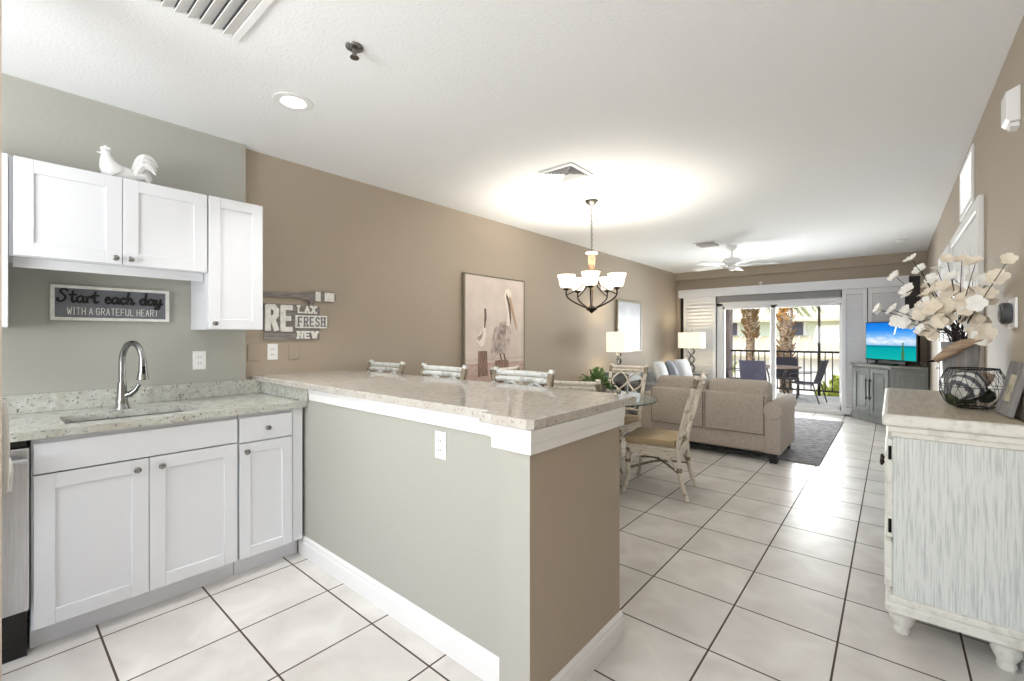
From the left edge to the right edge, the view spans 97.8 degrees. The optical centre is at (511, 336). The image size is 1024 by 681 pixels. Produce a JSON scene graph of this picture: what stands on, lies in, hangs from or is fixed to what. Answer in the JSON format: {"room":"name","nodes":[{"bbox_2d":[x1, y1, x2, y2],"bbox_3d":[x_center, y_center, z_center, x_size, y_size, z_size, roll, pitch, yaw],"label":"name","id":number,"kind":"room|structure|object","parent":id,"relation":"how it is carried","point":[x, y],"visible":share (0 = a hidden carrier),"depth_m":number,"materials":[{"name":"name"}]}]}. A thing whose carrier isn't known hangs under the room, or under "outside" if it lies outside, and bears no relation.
{"room":"open-plan kitchen","nodes":[
{"label":"open-plan kitchen","id":0,"kind":"room"},
{"bbox_2d":[0,0,1,680],"bbox_3d":[-1.753,0.011,1.281,0.070,2.598,0.381,0,0,40],"label":"wall pier","id":1,"kind":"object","parent":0,"point":[0,0],"visible":1,"depth_m":1.40,"materials":[{"name":"beige paint"}]},
{"bbox_3d":[-1.772,0.244,1.364,0.068,0.016,0.303,0,0,40],"label":"towel rail","id":2,"kind":"object","parent":1,"relation":"attached to","visible":0},
{"bbox_2d":[2,399,9,494],"bbox_3d":[-1.770,0.366,1.404,0.072,0.309,0.256,0,0,40],"label":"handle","id":3,"kind":"object","parent":2,"relation":"hanging from","point":[5,409],"visible":0.78,"depth_m":1.47,"materials":[{"name":"white metal"}]},
{"bbox_2d":[2,73,245,395],"bbox_3d":[-3.045,0.011,1.689,0.200,2.598,3.630,0,0,40],"label":"wall","id":4,"kind":"structure","parent":0,"point":[40,354],"depth_m":2.46,"materials":[{"name":"grey paint"}]},
{"bbox_2d":[2,153,7,327],"bbox_3d":[-2.510,-0.424,1.879,0.364,0.768,0.512,0,0,40],"label":"upper cabinet","id":5,"kind":"object","parent":4,"relation":"attached to","point":[4,155],"visible":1,"depth_m":1.97,"materials":[{"name":"white"}]},
{"bbox_2d":[8,156,206,281],"bbox_3d":[-2.099,-0.562,2.362,0.364,0.488,0.754,0,0,40],"label":"upper cabinet","id":6,"kind":"object","parent":4,"relation":"attached to","point":[61,218],"visible":0.99,"depth_m":2.22,"materials":[{"name":"white"}]},
{"bbox_2d":[96,145,157,182],"bbox_3d":[-2.056,-0.906,2.398,0.108,0.197,0.261,0,0,40],"label":"rooster figurine","id":7,"kind":"object","parent":6,"relation":"on","point":[143,163],"visible":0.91,"depth_m":2.38,"materials":[{"name":"white ceramic"}]},
{"bbox_2d":[50,284,168,321],"bbox_3d":[-2.219,-0.177,2.490,0.022,0.185,0.496,0,0,40],"label":"framed sign","id":8,"kind":"object","parent":4,"relation":"attached to","point":[67,302],"visible":1,"depth_m":2.47,"materials":[{"name":"black"}]},
{"bbox_2d":[2,379,260,414],"bbox_3d":[-2.282,0.338,2.417,0.020,0.096,1.707,0,0,40],"label":"backsplash","id":9,"kind":"structure","parent":4,"relation":"attached to","point":[67,400],"depth_m":2.49,"materials":[{"name":"stone"}]},
{"bbox_2d":[193,351,205,369],"bbox_3d":[-1.961,0.150,2.803,0.009,0.114,0.070,0,0,40],"label":"wall outlet","id":10,"kind":"object","parent":4,"relation":"attached to","point":[199,357],"visible":1,"depth_m":2.80,"materials":[{"name":"white"}]},
{"bbox_2d":[191,195,262,329],"bbox_3d":[-1.758,-0.424,2.763,0.364,0.768,0.291,0,0,40],"label":"upper cabinet","id":11,"kind":"object","parent":4,"relation":"attached to","point":[229,296],"visible":0.99,"depth_m":2.66,"materials":[{"name":"white"}]},
{"bbox_2d":[297,401,619,680],"bbox_3d":[-0.677,0.810,2.508,2.471,1.000,0.635,0,0,40],"label":"wall","id":12,"kind":"structure","parent":0,"point":[518,554],"depth_m":1.80,"materials":[{"name":"grey paint"}]},
{"bbox_2d":[298,534,498,680],"bbox_3d":[-0.643,1.254,2.164,1.698,0.112,0.015,0,0,40],"label":"baseboard","id":13,"kind":"structure","parent":12,"relation":"attached to","point":[475,658],"depth_m":2.00,"materials":[{"name":"white"}]},
{"bbox_2d":[435,431,445,459],"bbox_3d":[-0.301,0.458,1.877,0.070,0.114,0.009,0,0,40],"label":"wall outlet","id":14,"kind":"object","parent":12,"relation":"attached to","point":[440,437],"visible":1,"depth_m":1.87,"materials":[{"name":"white"}]},
{"bbox_2d":[437,446,442,453],"bbox_3d":[-0.303,0.478,1.875,0.034,0.028,0.003,0,0,40],"label":"receptacle","id":15,"kind":"object","parent":14,"relation":"attached to","point":[439,448],"depth_m":1.87,"materials":[{"name":"white"}]},
{"bbox_2d":[437,437,442,444],"bbox_3d":[-0.303,0.438,1.875,0.034,0.028,0.003,0,0,40],"label":"receptacle","id":16,"kind":"object","parent":14,"relation":"attached to","point":[439,439],"depth_m":1.87,"materials":[{"name":"grey"}]},
{"bbox_2d":[251,371,636,429],"bbox_3d":[-0.631,0.287,2.545,2.494,0.034,0.800,0,0,40],"label":"breakfast bar","id":17,"kind":"object","parent":12,"relation":"on","point":[525,407],"visible":0.98,"depth_m":2.04,"materials":[{"name":"beige stone"}]},
{"bbox_2d":[308,390,624,455],"bbox_3d":[-0.377,0.345,2.246,1.716,0.081,0.666,0,0,40],"label":"trim","id":18,"kind":"structure","parent":12,"relation":"attached to","point":[527,442],"depth_m":1.74,"materials":[{"name":"white"}]},
{"bbox_2d":[550,610,623,680],"bbox_3d":[0.224,1.254,1.753,0.150,0.112,0.648,0,0,40],"label":"baseboard","id":19,"kind":"structure","parent":12,"relation":"attached to","point":[594,652],"depth_m":1.76,"materials":[{"name":"white"}]},
{"bbox_2d":[246,149,676,389],"bbox_3d":[0.780,0.011,6.247,0.150,2.598,8.270,0,0,40],"label":"wall","id":20,"kind":"structure","parent":0,"point":[394,263],"depth_m":4.11,"materials":[{"name":"beige paint"}]},
{"bbox_2d":[248,344,258,360],"bbox_3d":[-1.792,0.113,3.098,0.008,0.115,0.074,0,0,40],"label":"blank plate","id":21,"kind":"object","parent":20,"relation":"attached to","point":[253,349],"visible":1,"depth_m":3.10,"materials":[{"name":"beige paint"}]},
{"bbox_2d":[267,344,277,359],"bbox_3d":[-1.711,0.110,3.193,0.009,0.114,0.070,0,0,40],"label":"wall outlet","id":22,"kind":"object","parent":20,"relation":"attached to","point":[272,349],"visible":1,"depth_m":3.19,"materials":[{"name":"white"}]},
{"bbox_2d":[289,344,298,358],"bbox_3d":[-1.614,0.113,3.308,0.008,0.115,0.074,0,0,40],"label":"blank plate","id":23,"kind":"object","parent":20,"relation":"attached to","point":[293,348],"visible":1,"depth_m":3.31,"materials":[{"name":"beige paint"}]},
{"bbox_2d":[263,291,335,339],"bbox_3d":[-1.624,-0.160,3.280,0.028,0.374,0.695,0,0,40],"label":"sign","id":24,"kind":"object","parent":20,"relation":"attached to","point":[280,321],"visible":1,"depth_m":3.30,"materials":[{"name":"grey wood"}]},
{"bbox_2d":[462,272,524,383],"bbox_3d":[-0.181,-0.055,4.964,0.043,1.210,0.990,0,0,40],"label":"painting","id":25,"kind":"object","parent":20,"relation":"attached to","point":[493,308],"visible":0.79,"depth_m":4.88,"materials":[{"name":"brown"}]},
{"bbox_2d":[616,299,641,352],"bbox_3d":[1.971,-0.165,7.499,0.038,0.850,0.900,0,0,40],"label":"framed print","id":26,"kind":"object","parent":20,"relation":"attached to","point":[628,313],"visible":0.78,"depth_m":7.54,"materials":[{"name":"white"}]},
{"bbox_2d":[2,0,1023,273],"bbox_3d":[1.130,-1.348,3.568,4.300,0.120,11.900,0,0,40],"label":"ceiling","id":27,"kind":"structure","parent":0,"point":[777,131],"depth_m":2.42,"materials":[{"name":"white paint"}]},
{"bbox_2d":[147,0,273,41],"bbox_3d":[-1.112,-1.275,1.595,0.560,0.024,0.430,0,0,40],"label":"ceiling vent","id":28,"kind":"object","parent":27,"relation":"in","point":[233,19],"visible":1,"depth_m":1.76,"materials":[{"name":"white"}]},
{"bbox_2d":[273,92,312,111],"bbox_3d":[-1.199,-1.284,2.450,0.200,0.007,0.200,0,0,40],"label":"recessed light","id":29,"kind":"object","parent":27,"relation":"in","point":[288,100],"visible":1,"depth_m":2.44,"materials":[{"name":"white"}]},
{"bbox_2d":[345,41,363,60],"bbox_3d":[-0.700,-1.262,1.986,0.080,0.049,0.080,0,0,40],"label":"sprinkler","id":30,"kind":"object","parent":27,"relation":"attached to","point":[354,47],"visible":1,"depth_m":1.98,"materials":[{"name":"silver metal"}]},
{"bbox_2d":[538,162,593,183],"bbox_3d":[0.427,-1.279,3.522,0.310,0.016,0.320,0,0,40],"label":"ceiling vent","id":31,"kind":"object","parent":27,"relation":"in","point":[569,172],"visible":1,"depth_m":3.51,"materials":[{"name":"white"}]},
{"bbox_2d":[557,199,626,312],"bbox_3d":[0.772,-0.752,4.243,0.634,1.069,0.632,0,0,40],"label":"chandelier","id":32,"kind":"object","parent":27,"relation":"hanging from","point":[615,280],"visible":1,"depth_m":4.19,"materials":[{"name":"glass"}]},
{"bbox_2d":[693,241,722,247],"bbox_3d":[2.721,-1.274,6.212,0.300,0.030,0.330,0,0,40],"label":"ceiling vent","id":33,"kind":"object","parent":27,"relation":"in","point":[708,243],"visible":1,"depth_m":6.15,"materials":[{"name":"white"}]},
{"bbox_2d":[693,245,778,271],"bbox_3d":[3.156,-1.113,6.413,1.136,0.347,1.105,0,0,40],"label":"ceiling fan","id":34,"kind":"object","parent":27,"relation":"hanging from","point":[731,262],"visible":1,"depth_m":6.33,"materials":[{"name":"white"}]},
{"bbox_2d":[895,239,907,242],"bbox_3d":[5.193,-1.270,5.955,0.130,0.034,0.130,0,0,40],"label":"smoke detector","id":35,"kind":"object","parent":27,"relation":"attached to","point":[898,240],"visible":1,"depth_m":5.92,"materials":[{"name":"white"}]},
{"bbox_2d":[2,411,1023,680],"bbox_3d":[1.098,1.350,3.569,4.150,0.080,11.860,0,0,40],"label":"floor","id":36,"kind":"structure","parent":0,"point":[768,571],"depth_m":2.14,"materials":[{"name":"tile"}]},
{"bbox_2d":[2,441,28,663],"bbox_3d":[-2.374,0.866,1.770,0.709,0.888,0.603,0,0,40],"label":"dishwasher","id":37,"kind":"object","parent":36,"relation":"on","point":[15,504],"visible":0.73,"depth_m":1.79,"materials":[{"name":"silver metal"}]},
{"bbox_2d":[8,458,13,491],"bbox_3d":[-2.052,0.541,1.616,0.060,0.138,0.332,0,0,40],"label":"dish towel","id":38,"kind":"object","parent":37,"relation":"hanging from","point":[11,470],"visible":0.42,"depth_m":1.72,"materials":[{"name":"white metal"}]},
{"bbox_2d":[27,415,237,648],"bbox_3d":[-1.945,0.866,2.306,0.669,0.888,0.758,0,0,40],"label":"base cabinet","id":39,"kind":"object","parent":36,"relation":"on","point":[109,541],"visible":0.98,"depth_m":2.06,"materials":[{"name":"white"}]},
{"bbox_2d":[2,379,309,441],"bbox_3d":[-2.017,0.354,2.206,0.696,0.128,1.729,0,0,40],"label":"countertop","id":40,"kind":"structure","parent":39,"relation":"on","point":[37,415],"depth_m":2.38,"materials":[{"name":"stone"}]},
{"bbox_2d":[59,410,201,471],"bbox_3d":[-1.911,0.516,2.248,0.299,0.197,0.524,0,0,40],"label":"sink","id":41,"kind":"object","parent":40,"relation":"in","point":[182,410],"visible":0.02,"depth_m":2.26,"materials":[{"name":"metal"}]},
{"bbox_2d":[114,340,148,408],"bbox_3d":[-2.005,0.204,2.376,0.235,0.364,0.090,0,0,19],"label":"faucet","id":42,"kind":"object","parent":40,"relation":"on","point":[122,396],"visible":1,"depth_m":2.37,"materials":[{"name":"silver metal"}]},
{"bbox_2d":[233,407,301,574],"bbox_3d":[-1.587,0.866,2.728,0.669,0.888,0.342,0,0,40],"label":"base cabinet","id":43,"kind":"object","parent":36,"relation":"on","point":[269,443],"visible":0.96,"depth_m":2.53,"materials":[{"name":"white"}]},
{"bbox_2d":[367,359,405,373],"bbox_3d":[-1.169,0.748,3.419,0.511,1.110,0.567,0,0,40],"label":"bar stool","id":44,"kind":"object","parent":36,"relation":"on","point":[372,365],"visible":0.1,"depth_m":3.62,"materials":[{"name":"wood"}]},
{"bbox_2d":[419,363,467,379],"bbox_3d":[-0.639,0.748,2.969,0.511,1.110,0.567,0,0,40],"label":"bar stool","id":45,"kind":"object","parent":36,"relation":"on","point":[425,369],"visible":0.09,"depth_m":3.16,"materials":[{"name":"wood"}]},
{"bbox_2d":[489,365,522,384],"bbox_3d":[0.144,0.807,4.467,0.636,0.998,0.505,0,0,37],"label":"dining chair","id":46,"kind":"object","parent":36,"relation":"on","point":[516,367],"visible":0.05,"depth_m":4.71,"materials":[{"name":"wood"}]},
{"bbox_2d":[491,366,554,387],"bbox_3d":[-0.092,0.748,2.556,0.511,1.110,0.567,0,0,40],"label":"bar stool","id":47,"kind":"object","parent":36,"relation":"on","point":[497,374],"visible":0.14,"depth_m":2.74,"materials":[{"name":"wood"}]},
{"bbox_2d":[540,377,601,391],"bbox_3d":[0.534,0.807,3.535,0.505,0.998,0.636,0,0,24],"label":"dining chair","id":48,"kind":"object","parent":36,"relation":"on","point":[574,385],"visible":0.06,"depth_m":3.23,"materials":[{"name":"wood"}]},
{"bbox_2d":[601,369,641,429],"bbox_3d":[1.575,0.910,6.562,0.550,0.800,0.550,0,0,40],"label":"end table","id":49,"kind":"object","parent":36,"relation":"on","point":[620,377],"visible":0.17,"depth_m":6.32,"materials":[{"name":"grey"}]},
{"bbox_2d":[606,329,630,371],"bbox_3d":[1.552,0.199,6.489,0.285,0.622,0.220,0,0,40],"label":"table lamp","id":50,"kind":"object","parent":49,"relation":"on","point":[620,342],"visible":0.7,"depth_m":6.41,"materials":[{"name":"fabric"}]},
{"bbox_2d":[607,363,647,467],"bbox_3d":[1.107,0.807,4.785,0.505,0.998,0.636,0,0,44],"label":"dining chair","id":51,"kind":"object","parent":36,"relation":"on","point":[632,421],"visible":0.32,"depth_m":4.81,"materials":[{"name":"wood"}]},
{"bbox_2d":[605,390,657,479],"bbox_3d":[0.756,0.939,4.240,1.200,0.736,1.200,0,0,40],"label":"dining table","id":52,"kind":"object","parent":36,"relation":"on","point":[642,399],"visible":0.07,"depth_m":4.12,"materials":[{"name":"clear glass"}]},
{"bbox_2d":[580,367,614,391],"bbox_3d":[0.814,0.431,4.286,0.384,0.280,0.328,0,0,-24],"label":"potted plant","id":53,"kind":"object","parent":52,"relation":"on","point":[596,374],"visible":0.47,"depth_m":4.25,"materials":[{"name":"green plant"}]},
{"bbox_2d":[621,372,706,501],"bbox_3d":[1.311,0.807,3.809,0.636,0.998,0.505,0,0,30],"label":"dining chair","id":54,"kind":"object","parent":36,"relation":"on","point":[639,436],"visible":1,"depth_m":3.69,"materials":[{"name":"wood"}]},
{"bbox_2d":[692,371,708,376],"bbox_3d":[3.454,1.000,8.587,0.500,0.620,0.500,0,0,40],"label":"end table","id":55,"kind":"object","parent":36,"relation":"on","point":[695,373],"visible":0.22,"depth_m":8.32,"materials":[{"name":"grey"}]},
{"bbox_2d":[678,330,704,372],"bbox_3d":[3.454,0.284,8.587,0.430,0.812,0.250,0,0,40],"label":"table lamp","id":56,"kind":"object","parent":55,"relation":"on","point":[691,339],"visible":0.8,"depth_m":8.50,"materials":[{"name":"fabric"}]},
{"bbox_2d":[621,417,843,465],"bbox_3d":[3.232,1.302,6.354,2.195,0.013,2.970,0,0,40],"label":"area rug","id":57,"kind":"object","parent":36,"relation":"on","point":[814,438],"visible":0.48,"depth_m":5.45,"materials":[{"name":"carpet"}]},
{"bbox_2d":[615,368,707,413],"bbox_3d":[2.569,0.933,7.528,0.876,0.726,1.900,0,0,40],"label":"loveseat","id":58,"kind":"object","parent":57,"relation":"on","point":[651,381],"visible":0.16,"depth_m":6.98,"materials":[{"name":"grey fabric"}]},
{"bbox_2d":[652,361,668,380],"bbox_3d":[2.368,0.575,7.109,0.199,0.342,0.360,0,0,40],"label":"throw pillow","id":59,"kind":"object","parent":58,"relation":"on","point":[659,368],"visible":0.69,"depth_m":7.01,"materials":[{"name":"white fabric"}]},
{"bbox_2d":[665,360,678,375],"bbox_3d":[2.672,0.575,7.467,0.207,0.336,0.360,0,0,29],"label":"throw pillow","id":60,"kind":"object","parent":58,"relation":"on","point":[671,368],"visible":0.59,"depth_m":7.34,"materials":[{"name":"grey fabric"}]},
{"bbox_2d":[674,359,691,375],"bbox_3d":[3.015,0.575,7.871,0.360,0.336,0.207,0,0,-35],"label":"throw pillow","id":61,"kind":"object","parent":58,"relation":"on","point":[682,365],"visible":0.74,"depth_m":7.79,"materials":[{"name":"white fabric"}]},
{"bbox_2d":[641,375,796,463],"bbox_3d":[2.444,0.895,5.361,1.536,0.830,0.926,0,0,40],"label":"sofa","id":62,"kind":"object","parent":57,"relation":"on","point":[742,415],"visible":0.87,"depth_m":4.89,"materials":[{"name":"brown"}]},
{"bbox_2d":[657,375,709,389],"bbox_3d":[2.066,0.685,5.384,0.595,0.410,0.240,0,0,40],"label":"cushion","id":63,"kind":"object","parent":62,"relation":"on","point":[673,381],"depth_m":5.33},
{"bbox_2d":[709,378,771,400],"bbox_3d":[2.540,0.685,4.980,0.620,0.410,0.240,0,0,40],"label":"cushion","id":64,"kind":"object","parent":62,"relation":"on","point":[716,384],"depth_m":4.87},
{"bbox_2d":[850,363,928,425],"bbox_3d":[5.598,0.868,6.688,0.903,0.885,0.698,0,0,40],"label":"base cabinet","id":65,"kind":"object","parent":36,"relation":"on","point":[870,382],"visible":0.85,"depth_m":6.68,"materials":[{"name":"grey"}]},
{"bbox_2d":[870,362,898,365],"bbox_3d":[5.532,0.411,6.640,0.090,0.026,0.440,0,0,3],"label":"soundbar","id":66,"kind":"object","parent":65,"relation":"on","point":[877,363],"visible":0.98,"depth_m":6.58,"materials":[{"name":"black"}]},
{"bbox_2d":[866,322,919,365],"bbox_3d":[5.627,0.102,6.635,0.200,0.644,0.950,0,0,3],"label":"television","id":67,"kind":"object","parent":65,"relation":"on","point":[885,342],"visible":0.77,"depth_m":6.59,"materials":[{"name":"black"}]},
{"bbox_2d":[880,388,1023,672],"bbox_3d":[2.176,0.822,2.296,0.440,0.976,1.303,0,0,40],"label":"base cabinet","id":68,"kind":"object","parent":36,"relation":"on","point":[954,527],"visible":0.99,"depth_m":1.81,"materials":[{"name":"white wood"}]},
{"bbox_2d":[872,252,1018,403],"bbox_3d":[2.201,-0.056,2.137,0.420,0.778,0.722,0,0,2],"label":"flower vase","id":69,"kind":"object","parent":68,"relation":"on","point":[932,313],"visible":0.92,"depth_m":2.23,"materials":[{"name":"white plant"}]},
{"bbox_2d":[921,338,982,404],"bbox_3d":[2.154,0.171,2.192,0.218,0.322,0.060,0,0,40],"label":"wooden shorebird","id":70,"kind":"object","parent":68,"relation":"on","point":[956,347],"visible":0.87,"depth_m":2.17,"materials":[{"name":"brown"}]},
{"bbox_2d":[939,367,1004,409],"bbox_3d":[2.128,0.239,2.063,0.229,0.186,0.229,0,0,40],"label":"wire bowl","id":71,"kind":"object","parent":68,"relation":"on","point":[947,368],"visible":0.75,"depth_m":2.04,"materials":[{"name":"black"}]},
{"bbox_2d":[944,392,962,404],"bbox_3d":[2.077,0.291,2.100,0.063,0.062,0.061,0,0,40],"label":"moss ball","id":72,"kind":"object","parent":71,"relation":"in","point":[950,398],"visible":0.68,"depth_m":2.08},
{"bbox_2d":[949,371,987,399],"bbox_3d":[2.095,0.230,2.050,0.126,0.142,0.126,0,0,40],"label":"shell","id":73,"kind":"object","parent":71,"relation":"in","point":[970,375],"visible":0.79,"depth_m":2.02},
{"bbox_2d":[962,398,976,403],"bbox_3d":[2.155,0.286,2.114,0.072,0.070,0.070,0,0,40],"label":"moss ball","id":74,"kind":"object","parent":71,"relation":"in","point":[970,401],"visible":0.3,"depth_m":2.09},
{"bbox_2d":[976,389,996,402],"bbox_3d":[2.164,0.271,2.041,0.068,0.068,0.066,0,0,15],"label":"moss ball","id":75,"kind":"object","parent":71,"relation":"in","point":[989,392],"visible":0.59,"depth_m":2.02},
{"bbox_2d":[979,372,994,385],"bbox_3d":[2.178,0.197,2.066,0.064,0.064,0.071,0,0,-19],"label":"shell","id":76,"kind":"object","parent":71,"relation":"in","point":[991,377],"visible":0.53,"depth_m":2.04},
{"bbox_2d":[995,361,1023,417],"bbox_3d":[2.076,0.217,1.854,0.063,0.223,0.190,0,0,36],"label":"photo frame","id":77,"kind":"object","parent":68,"relation":"on","point":[1013,385],"visible":1,"depth_m":1.84,"materials":[{"name":"black wood"}]},
{"bbox_2d":[1004,374,1016,401],"bbox_3d":[2.075,0.217,1.855,0.029,0.117,0.100,0,0,36],"label":"photograph","id":78,"kind":"object","parent":77,"relation":"attached to","point":[1011,380],"depth_m":1.87},
{"bbox_2d":[725,309,732,377],"bbox_3d":[5.934,0.110,9.065,5.900,2.600,2.700,0,0,40],"label":"wall","id":79,"kind":"structure","parent":0,"point":[728,312],"depth_m":10.96,"materials":[{"name":"grey paint"}]},
{"bbox_2d":[731,350,838,392],"bbox_3d":[6.785,0.772,9.851,3.620,0.895,0.060,0,0,40],"label":"balcony railing","id":80,"kind":"object","parent":79,"relation":"attached to","point":[740,351],"visible":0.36,"depth_m":10.03,"materials":[{"name":"brown metal"}]},
{"bbox_2d":[677,261,926,365],"bbox_3d":[4.878,0.011,8.034,3.779,2.598,0.200,0,0,40],"label":"wall","id":81,"kind":"structure","parent":0,"point":[903,269],"depth_m":7.72,"materials":[{"name":"beige paint"}]},
{"bbox_2d":[717,298,844,414],"bbox_3d":[4.775,0.333,8.088,2.000,1.955,0.110,0,0,40],"label":"door","id":82,"kind":"structure","parent":81,"relation":"in","point":[804,407],"depth_m":8.09,"materials":[{"name":"white plastic"}]},
{"bbox_2d":[678,275,908,297],"bbox_3d":[4.742,-0.853,7.972,3.500,0.155,0.110,0,0,40],"label":"trim","id":83,"kind":"structure","parent":81,"relation":"attached to","point":[876,282],"depth_m":7.72,"materials":[{"name":"white"}]},
{"bbox_2d":[683,296,715,380],"bbox_3d":[3.717,0.253,8.862,0.615,2.055,0.034,0,0,40],"label":"shutter panel","id":84,"kind":"object","parent":83,"relation":"attached to","point":[699,315],"visible":0.61,"depth_m":8.81,"materials":[{"name":"white"}]},
{"bbox_2d":[717,290,840,303],"bbox_3d":[4.723,-0.702,8.042,1.940,0.137,0.072,0,0,40],"label":"roller shade","id":85,"kind":"object","parent":83,"relation":"attached to","point":[830,294],"visible":1,"depth_m":7.95,"materials":[{"name":"grey"}]},
{"bbox_2d":[842,288,866,414],"bbox_3d":[5.574,0.253,7.271,0.325,2.055,0.034,0,0,40],"label":"shutter panel","id":86,"kind":"object","parent":83,"relation":"attached to","point":[854,307],"visible":0.7,"depth_m":7.29,"materials":[{"name":"white"}]},
{"bbox_2d":[868,286,904,363],"bbox_3d":[5.888,0.253,7.031,0.445,2.055,0.034,0,0,40],"label":"shutter panel","id":87,"kind":"object","parent":83,"relation":"attached to","point":[886,296],"visible":0.25,"depth_m":7.04,"materials":[{"name":"white"}]},
{"bbox_2d":[681,276,919,414],"bbox_3d":[4.885,0.193,8.040,3.630,2.235,0.140,0,0,40],"label":"trim","id":88,"kind":"structure","parent":81,"relation":"attached to","point":[915,280],"depth_m":6.90,"materials":[{"name":"white"}]},
{"bbox_2d":[676,251,926,280],"bbox_3d":[4.816,-1.212,7.961,3.779,0.153,0.070,0,0,40],"label":"trim","id":89,"kind":"structure","parent":81,"relation":"attached to","point":[921,256],"depth_m":7.66,"materials":[{"name":"beige paint"}]},
{"bbox_2d":[776,392,838,405],"bbox_3d":[5.943,1.376,8.998,5.800,0.108,2.690,0,0,40],"label":"floor","id":90,"kind":"structure","parent":0,"point":[803,398],"depth_m":9.35,"materials":[{"name":"concrete"}]},
{"bbox_2d":[725,367,739,378],"bbox_3d":[4.933,0.892,9.910,0.602,0.866,0.524,0,0,35],"label":"patio chair","id":91,"kind":"object","parent":90,"relation":"on","point":[726,373],"visible":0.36,"depth_m":10.04,"materials":[{"name":"grey"}]},
{"bbox_2d":[739,359,769,380],"bbox_3d":[4.879,0.892,8.951,0.524,0.866,0.602,0,0,40],"label":"patio chair","id":92,"kind":"object","parent":90,"relation":"on","point":[750,370],"visible":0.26,"depth_m":8.77,"materials":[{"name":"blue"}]},
{"bbox_2d":[766,365,801,393],"bbox_3d":[5.545,0.976,9.395,0.940,0.696,0.940,0,0,40],"label":"patio table","id":93,"kind":"object","parent":90,"relation":"on","point":[784,367],"visible":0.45,"depth_m":9.30,"materials":[{"name":"brown"}]},
{"bbox_2d":[776,357,799,397],"bbox_3d":[6.067,0.892,9.923,0.524,0.866,0.602,0,0,35],"label":"patio chair","id":94,"kind":"object","parent":90,"relation":"on","point":[790,361],"visible":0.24,"depth_m":10.06,"materials":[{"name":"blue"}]},
{"bbox_2d":[787,360,828,403],"bbox_3d":[5.938,0.892,8.962,0.524,0.866,0.602,0,0,-41],"label":"patio chair","id":95,"kind":"object","parent":90,"relation":"on","point":[823,364],"visible":0.94,"depth_m":8.87,"materials":[{"name":"grey"}]},
{"bbox_2d":[818,306,820,395],"bbox_3d":[6.809,0.065,9.902,0.050,2.510,0.050,0,0,40],"label":"post","id":96,"kind":"object","parent":90,"relation":"on","point":[819,307],"visible":0.64,"depth_m":9.88,"materials":[{"name":"brown metal"}]},
{"bbox_2d":[927,15,1023,422],"bbox_3d":[2.595,0.011,2.322,0.140,2.598,11.900,0,0,40],"label":"wall","id":97,"kind":"structure","parent":0,"point":[999,153],"depth_m":2.19,"materials":[{"name":"beige paint"}]},
{"bbox_2d":[936,243,949,390],"bbox_3d":[4.163,0.250,4.316,0.053,2.120,1.130,0,0,40],"label":"door","id":98,"kind":"structure","parent":97,"relation":"in","point":[942,271],"depth_m":4.49,"materials":[{"name":"white"}]},
{"bbox_2d":[950,194,983,371],"bbox_3d":[3.188,0.250,3.170,0.053,2.120,1.600,0,0,40],"label":"door","id":99,"kind":"structure","parent":97,"relation":"in","point":[968,239],"depth_m":2.84,"materials":[{"name":"white"}]},
{"bbox_2d":[959,143,974,221],"bbox_3d":[3.157,-1.045,3.104,0.016,0.370,0.680,0,0,40],"label":"air vent","id":100,"kind":"object","parent":97,"relation":"in","point":[967,173],"visible":0.97,"depth_m":3.03,"materials":[{"name":"white"}]},
{"bbox_2d":[998,297,1017,327],"bbox_3d":[2.149,-0.100,1.940,0.044,0.130,0.160,0,0,40],"label":"thermostat","id":101,"kind":"object","parent":97,"relation":"attached to","point":[1007,312],"visible":1,"depth_m":1.92,"materials":[{"name":"white"}]},
{"bbox_2d":[1001,84,1020,131],"bbox_3d":[2.101,-0.953,1.882,0.042,0.165,0.110,0,0,40],"label":"door chime","id":102,"kind":"object","parent":97,"relation":"attached to","point":[1011,101],"visible":1,"depth_m":1.85,"materials":[{"name":"white"}]},
{"bbox_2d":[1019,652,1023,674],"bbox_3d":[0.709,1.254,0.224,0.015,0.112,6.060,0,0,40],"label":"baseboard","id":103,"kind":"structure","parent":97,"relation":"attached to","point":[1021,663],"depth_m":1.74,"materials":[{"name":"white"}]},
{"label":"outside","id":104,"kind":"structure","parent":0,"visible":0},
{"bbox_3d":[19.571,4.560,30.744,70.000,0.100,47.800,0,0,40],"label":"ground","id":105,"kind":"structure","parent":104,"visible":0},
{"bbox_2d":[733,306,823,360],"bbox_3d":[7.144,1.415,13.125,3.399,6.190,3.460,0,0,40],"label":"palm tree","id":106,"kind":"object","parent":105,"relation":"on","point":[749,319],"visible":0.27,"depth_m":13.06,"materials":[{"name":"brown plant"}]},
{"bbox_2d":[733,306,838,394],"bbox_3d":[11.854,0.580,24.638,31.150,7.860,9.100,0,0,40],"label":"building","id":107,"kind":"structure","parent":105,"relation":"on","point":[805,338],"depth_m":19.70,"materials":[{"name":"white paint"}]},
{"bbox_2d":[733,323,736,334],"bbox_3d":[10.857,-0.350,22.191,0.600,0.600,0.040,0,0,40],"label":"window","id":108,"kind":"structure","parent":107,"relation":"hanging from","point":[734,324],"depth_m":22.04,"materials":[{"name":"grey"}]},
{"bbox_2d":[792,322,802,334],"bbox_3d":[12.952,-0.350,20.410,0.600,0.600,0.040,0,0,40],"label":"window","id":109,"kind":"structure","parent":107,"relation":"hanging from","point":[798,326],"depth_m":20.32,"materials":[{"name":"grey"}]},
{"bbox_2d":[776,307,796,393],"bbox_3d":[7.156,0.716,11.694,3.505,7.588,3.421,0,0,40],"label":"palm tree","id":110,"kind":"object","parent":105,"relation":"on","point":[785,315],"visible":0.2,"depth_m":11.62,"materials":[{"name":"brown plant"}]},
{"bbox_2d":[812,375,838,396],"bbox_3d":[9.127,2.702,12.200,1.929,3.616,1.545,0,0,40],"label":"shrub","id":111,"kind":"object","parent":105,"relation":"on","point":[835,377],"visible":0.1,"depth_m":12.26,"materials":[{"name":"green plant"}]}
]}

